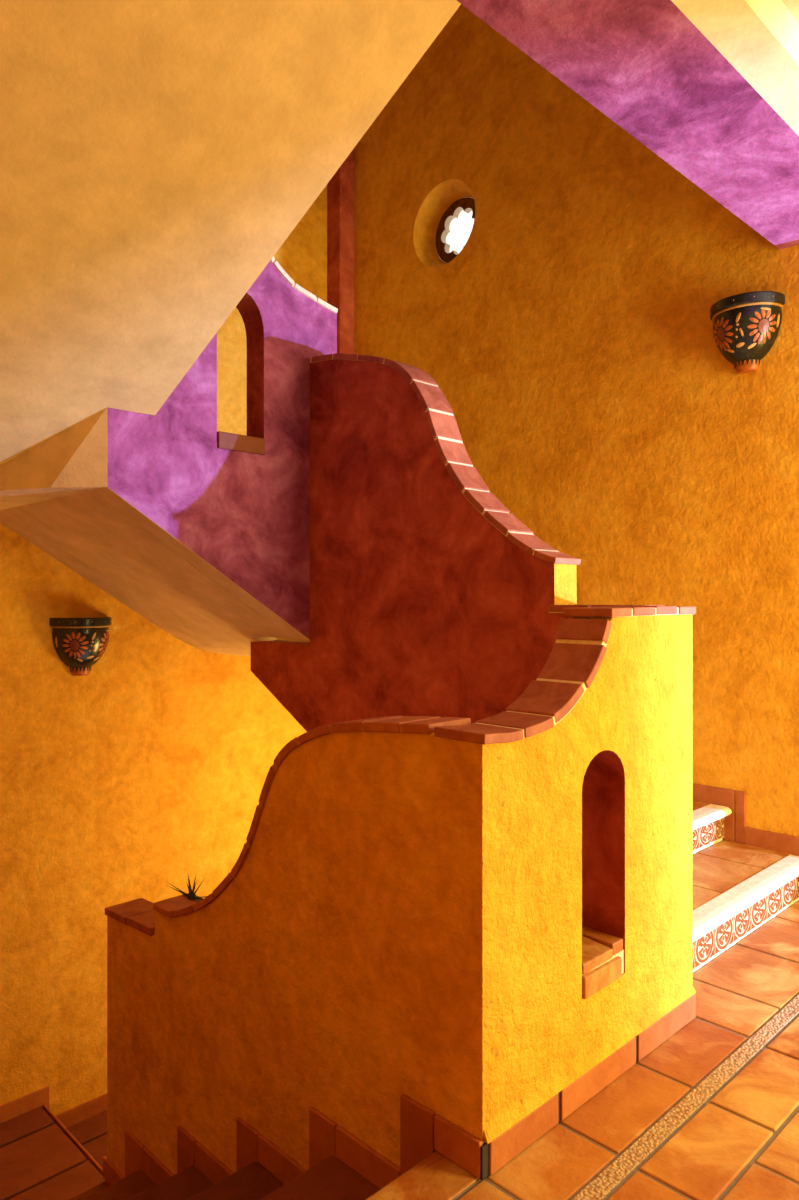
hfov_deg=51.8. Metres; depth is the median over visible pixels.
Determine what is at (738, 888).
staircase
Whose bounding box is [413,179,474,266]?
window
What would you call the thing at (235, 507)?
wall
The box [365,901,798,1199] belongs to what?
floor
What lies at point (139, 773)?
wall
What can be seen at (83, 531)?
staircase
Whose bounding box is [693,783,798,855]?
baseboard
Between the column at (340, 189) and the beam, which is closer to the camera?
the beam
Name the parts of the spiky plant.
crown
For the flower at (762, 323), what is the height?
0.149 m
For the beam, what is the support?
attached to the wall at (572, 350)
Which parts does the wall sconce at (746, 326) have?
lamp shade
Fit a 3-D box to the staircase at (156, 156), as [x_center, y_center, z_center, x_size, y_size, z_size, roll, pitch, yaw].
[-1.639,-1.100,2.510,2.082,1.320,3.018,0,0,-45]
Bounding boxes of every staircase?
[0,0,460,509]
[0,490,289,637]
[0,1104,106,1199]
[69,1155,379,1199]
[168,632,798,972]
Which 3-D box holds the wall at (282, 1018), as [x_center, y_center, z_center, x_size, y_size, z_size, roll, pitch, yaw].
[-0.121,1.773,2.885,1.037,2.953,1.905,0,0,-45]
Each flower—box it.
[62,632,87,658]
[98,631,109,656]
[713,317,732,350]
[748,309,776,344]
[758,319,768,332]
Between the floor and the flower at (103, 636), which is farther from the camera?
the flower at (103, 636)
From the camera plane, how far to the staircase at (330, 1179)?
2.35 m
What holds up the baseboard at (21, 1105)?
attached to the wall at (139, 773)
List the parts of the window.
pierced plate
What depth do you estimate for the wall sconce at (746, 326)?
3.69 m
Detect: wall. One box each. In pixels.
[0,185,326,1114]
[92,256,337,640]
[103,716,482,1188]
[251,353,664,731]
[354,4,798,843]
[434,606,695,1180]
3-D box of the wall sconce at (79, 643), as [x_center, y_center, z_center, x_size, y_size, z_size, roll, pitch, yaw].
[-1.702,0.254,4.459,0.332,0.318,0.155,0,0,-45]
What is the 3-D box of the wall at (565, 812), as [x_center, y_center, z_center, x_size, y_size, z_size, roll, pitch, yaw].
[0.502,0.809,2.260,1.040,1.582,0.165,0,0,-45]
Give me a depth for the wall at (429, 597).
3.46 m
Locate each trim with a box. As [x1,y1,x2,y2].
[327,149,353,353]
[572,995,798,1199]
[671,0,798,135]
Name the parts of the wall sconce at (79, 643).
lamp shade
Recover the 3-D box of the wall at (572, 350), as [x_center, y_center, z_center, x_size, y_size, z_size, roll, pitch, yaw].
[1.759,-0.250,3.801,0.240,8.300,6.350,0,0,-45]
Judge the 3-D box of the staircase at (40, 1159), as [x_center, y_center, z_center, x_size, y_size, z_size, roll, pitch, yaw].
[-1.455,2.963,3.852,4.228,1.433,1.367,0,0,-45]
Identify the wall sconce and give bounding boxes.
[50,617,111,675]
[710,291,784,373]
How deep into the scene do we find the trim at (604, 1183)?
2.09 m
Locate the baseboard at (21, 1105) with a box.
[0,1086,106,1127]
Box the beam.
[457,0,798,249]
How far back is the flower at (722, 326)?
3.75 m
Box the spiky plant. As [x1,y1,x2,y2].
[167,876,206,899]
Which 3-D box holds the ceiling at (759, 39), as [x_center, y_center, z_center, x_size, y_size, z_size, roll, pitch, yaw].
[1.427,-1.720,0.939,4.250,0.300,2.736,0,0,-45]

